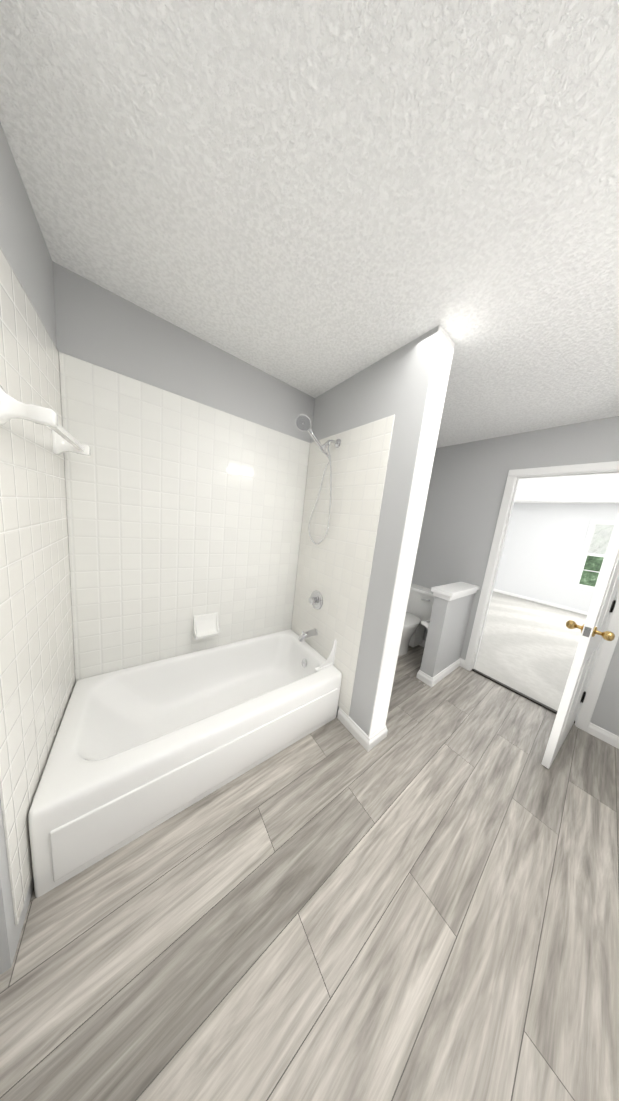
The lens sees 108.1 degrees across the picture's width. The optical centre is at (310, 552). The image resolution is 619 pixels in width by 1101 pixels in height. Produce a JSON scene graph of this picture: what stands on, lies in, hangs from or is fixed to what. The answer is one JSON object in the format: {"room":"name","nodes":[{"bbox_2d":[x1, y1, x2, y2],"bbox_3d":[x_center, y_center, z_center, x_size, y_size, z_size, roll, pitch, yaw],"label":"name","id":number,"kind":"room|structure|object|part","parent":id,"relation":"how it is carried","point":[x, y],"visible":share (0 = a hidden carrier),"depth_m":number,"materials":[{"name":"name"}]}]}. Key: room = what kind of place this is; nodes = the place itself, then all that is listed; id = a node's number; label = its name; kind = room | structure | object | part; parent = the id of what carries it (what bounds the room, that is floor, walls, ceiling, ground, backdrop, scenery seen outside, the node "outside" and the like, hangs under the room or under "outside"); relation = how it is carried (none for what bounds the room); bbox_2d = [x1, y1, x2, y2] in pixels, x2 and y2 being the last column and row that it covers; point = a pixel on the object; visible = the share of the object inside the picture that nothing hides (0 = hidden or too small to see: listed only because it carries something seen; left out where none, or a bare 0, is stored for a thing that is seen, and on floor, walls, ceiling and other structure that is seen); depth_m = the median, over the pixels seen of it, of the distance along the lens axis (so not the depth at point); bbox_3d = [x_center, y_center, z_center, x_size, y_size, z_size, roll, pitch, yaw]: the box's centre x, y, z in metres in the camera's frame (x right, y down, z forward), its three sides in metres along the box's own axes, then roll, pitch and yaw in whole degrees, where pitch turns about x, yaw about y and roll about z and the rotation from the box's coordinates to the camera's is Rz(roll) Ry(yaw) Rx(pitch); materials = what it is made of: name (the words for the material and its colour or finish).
{"room":"bathroom","nodes":[
{"label":"bathroom","id":0,"kind":"room"},
{"bbox_2d":[0,122,56,974],"bbox_3d":[-1.080,-0.027,0.806,0.120,2.440,0.876,0,11,-37],"label":"wall","id":1,"kind":"structure","parent":0,"point":[23,247],"depth_m":0.72,"materials":[{"name":"grey paint"}]},
{"bbox_2d":[0,248,75,925],"bbox_3d":[-1.055,0.106,0.879,0.006,1.993,0.829,0,11,-37],"label":"wall tile","id":2,"kind":"structure","parent":1,"relation":"attached to","point":[37,674],"depth_m":0.77,"materials":[{"name":"white tile"}]},
{"bbox_2d":[0,385,89,455],"bbox_3d":[-0.945,-0.447,0.830,0.112,0.104,0.592,0,11,-37],"label":"towel rail","id":3,"kind":"object","parent":2,"relation":"attached to","point":[63,440],"visible":1,"depth_m":0.63,"materials":[{"name":"white ceramic"}]},
{"bbox_2d":[52,261,314,681],"bbox_3d":[-0.540,-0.120,1.826,4.357,2.440,0.120,0,11,-37],"label":"wall","id":4,"kind":"structure","parent":0,"point":[98,325],"depth_m":1.28,"materials":[{"name":"grey paint"}]},
{"bbox_2d":[59,352,309,681],"bbox_3d":[-0.697,-0.078,1.637,1.478,1.778,0.006,0,11,-37],"label":"wall tile","id":5,"kind":"structure","parent":4,"relation":"attached to","point":[182,512],"depth_m":1.45,"materials":[{"name":"white tile"}]},
{"bbox_2d":[193,612,219,639],"bbox_3d":[-0.767,0.544,1.659,0.166,0.158,0.105,0,11,-37],"label":"soap dish","id":6,"kind":"object","parent":5,"relation":"attached to","point":[205,625],"visible":1,"depth_m":1.67,"materials":[{"name":"white ceramic"}]},
{"bbox_2d":[0,645,618,1100],"bbox_3d":[0.086,1.352,0.953,4.502,0.060,2.780,0,11,-37],"label":"floor","id":7,"kind":"structure","parent":0,"point":[420,901],"depth_m":0.79,"materials":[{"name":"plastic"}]},
{"bbox_2d":[28,629,341,897],"bbox_3d":[-0.586,0.982,1.492,1.472,0.363,0.737,0,11,-37],"label":"bathtub","id":8,"kind":"object","parent":7,"relation":"on","point":[137,751],"visible":0.98,"depth_m":1.17,"materials":[{"name":"white ceramic"}]},
{"bbox_3d":[-0.373,1.082,1.214,1.377,0.224,0.011,0,11,-37],"label":"panel","id":9,"kind":"part","parent":8,"relation":"part of","materials":[{"name":"white ceramic"}]},
{"bbox_2d":[315,639,336,670],"bbox_3d":[0.111,0.743,1.655,0.165,0.206,0.028,0,11,-37],"label":"guard","id":10,"kind":"object","parent":8,"relation":"on","point":[329,661],"visible":1,"depth_m":1.69,"materials":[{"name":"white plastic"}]},
{"bbox_2d":[398,583,434,655],"bbox_3d":[1.100,0.797,2.650,0.721,0.750,0.506,0,11,-37],"label":"toilet","id":11,"kind":"object","parent":7,"relation":"on","point":[420,604],"visible":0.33,"depth_m":2.63,"materials":[{"name":"white ceramic"}]},
{"bbox_3d":[1.322,0.538,2.587,0.023,0.028,0.097,0,11,-37],"label":"handle","id":12,"kind":"part","parent":11,"relation":"part of","materials":[{"name":"silver metal"}]},
{"bbox_2d":[472,669,574,722],"bbox_3d":[1.984,1.341,2.167,0.040,0.016,0.745,0,11,-37],"label":"threshold","id":13,"kind":"object","parent":7,"relation":"on","point":[519,693],"depth_m":2.15,"materials":[{"name":"brown metal"}]},
{"bbox_2d":[0,0,618,502],"bbox_3d":[2.369,-1.112,2.109,9.550,0.060,4.700,0,11,-37],"label":"ceiling","id":14,"kind":"structure","parent":0,"point":[314,198],"depth_m":0.68,"materials":[{"name":"white paint"}]},
{"bbox_2d":[310,325,438,735],"bbox_3d":[0.267,-0.017,1.737,0.170,2.440,1.011,0,11,-37],"label":"wall","id":15,"kind":"structure","parent":0,"point":[396,382],"depth_m":1.36,"materials":[{"name":"grey paint"}]},
{"bbox_2d":[291,414,394,715],"bbox_3d":[0.131,0.103,1.771,0.006,1.993,0.829,0,11,-37],"label":"wall tile","id":16,"kind":"structure","parent":15,"relation":"attached to","point":[334,566],"depth_m":1.63,"materials":[{"name":"white tile"}]},
{"bbox_2d":[298,628,317,641],"bbox_3d":[-0.030,0.677,1.845,0.165,0.088,0.060,0,11,-37],"label":"spout","id":17,"kind":"object","parent":16,"relation":"attached to","point":[307,634],"visible":1,"depth_m":1.83,"materials":[{"name":"silver metal"}]},
{"bbox_2d":[309,590,322,609],"bbox_3d":[0.020,0.392,1.853,0.073,0.158,0.158,0,11,-37],"label":"valve","id":18,"kind":"object","parent":16,"relation":"attached to","point":[316,599],"visible":1,"depth_m":1.84,"materials":[{"name":"silver metal"}]},
{"bbox_2d":[295,414,340,543],"bbox_3d":[-0.029,-0.486,1.667,0.376,0.853,0.264,0,11,-37],"label":"shower","id":19,"kind":"object","parent":16,"relation":"attached to","point":[303,422],"visible":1,"depth_m":1.60,"materials":[{"name":"silver metal"}]},
{"bbox_2d":[337,707,373,751],"bbox_3d":[0.290,1.210,1.555,0.015,0.086,0.290,0,11,-37],"label":"baseboard","id":20,"kind":"structure","parent":15,"relation":"attached to","point":[360,735],"depth_m":1.53,"materials":[{"name":"white wood"}]},
{"bbox_2d":[377,725,387,738],"bbox_3d":[0.228,1.145,1.944,0.015,0.086,0.997,0,11,-37],"label":"baseboard","id":21,"kind":"structure","parent":15,"relation":"attached to","point":[382,732],"depth_m":1.53,"materials":[{"name":"white wood"}]},
{"bbox_2d":[368,324,454,736],"bbox_3d":[0.568,0.076,1.337,0.174,2.440,0.007,0,11,-37],"label":"trim","id":22,"kind":"structure","parent":15,"relation":"attached to","point":[437,384],"depth_m":1.29,"materials":[{"name":"white"}]},
{"bbox_2d":[420,593,474,676],"bbox_3d":[1.411,0.820,2.313,0.658,0.872,0.120,0,11,-37],"label":"wall","id":23,"kind":"structure","parent":0,"point":[446,632],"depth_m":2.15,"materials":[{"name":"grey paint"}]},
{"bbox_2d":[416,670,428,680],"bbox_3d":[1.314,1.196,2.399,0.636,0.086,0.037,0,11,-37],"label":"baseboard","id":24,"kind":"structure","parent":23,"relation":"attached to","point":[421,675],"depth_m":2.19,"materials":[{"name":"white wood"}]},
{"bbox_2d":[421,618,429,629],"bbox_3d":[1.185,0.702,2.245,0.197,0.075,0.084,0,11,-37],"label":"toilet paper holder","id":25,"kind":"object","parent":23,"relation":"attached to","point":[425,623],"visible":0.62,"depth_m":2.20,"materials":[{"name":"white ceramic"}]},
{"bbox_2d":[431,582,479,600],"bbox_3d":[1.447,0.374,2.236,0.689,0.080,0.184,0,11,-37],"label":"trim","id":26,"kind":"structure","parent":23,"relation":"on","point":[452,591],"depth_m":2.11,"materials":[{"name":"white"}]},
{"bbox_2d":[411,416,618,735],"bbox_3d":[2.027,0.117,2.139,0.120,2.440,4.700,0,11,-37],"label":"wall","id":27,"kind":"structure","parent":0,"point":[467,484],"depth_m":2.36,"materials":[{"name":"grey paint"}]},
{"bbox_2d":[463,461,618,731],"bbox_3d":[2.115,0.315,2.025,0.161,2.105,0.875,0,11,-37],"label":"door frame","id":28,"kind":"structure","parent":27,"relation":"attached to","point":[598,672],"depth_m":1.97,"materials":[{"name":"white wood"}]},
{"bbox_2d":[541,514,618,768],"bbox_3d":[1.948,0.402,1.514,0.761,2.024,0.189,1,10,-33],"label":"door","id":29,"kind":"structure","parent":27,"relation":"in","point":[602,605],"depth_m":1.39,"materials":[{"name":"white wood"}]},
{"bbox_2d":[587,722,618,748],"bbox_3d":[2.402,1.448,1.531,0.015,0.086,0.655,0,11,-37],"label":"baseboard","id":30,"kind":"structure","parent":27,"relation":"attached to","point":[606,736],"depth_m":1.73,"materials":[{"name":"white"}]},
{"bbox_2d":[474,591,586,710],"bbox_3d":[3.896,1.335,3.832,5.048,0.072,4.700,0,11,-37],"label":"floor","id":31,"kind":"structure","parent":0,"point":[528,648],"depth_m":3.14,"materials":[{"name":"white carpet"}]},
{"bbox_2d":[494,503,618,611],"bbox_3d":[6.008,0.108,5.135,0.100,2.440,4.700,0,11,-37],"label":"wall","id":32,"kind":"structure","parent":0,"point":[542,550],"depth_m":5.42,"materials":[{"name":"white paint"}]},
{"bbox_2d":[493,589,587,614],"bbox_3d":[5.834,1.265,5.275,0.015,0.086,4.700,0,11,-37],"label":"baseboard","id":33,"kind":"structure","parent":32,"relation":"attached to","point":[496,590],"depth_m":5.48,"materials":[{"name":"white wood"}]},
{"bbox_2d":[571,520,615,591],"bbox_3d":[6.287,0.118,4.644,0.045,1.537,0.955,0,11,-37],"label":"bedroom window","id":34,"kind":"structure","parent":32,"relation":"in","point":[594,552],"depth_m":4.87,"materials":[{"name":"white glass"}]}
]}

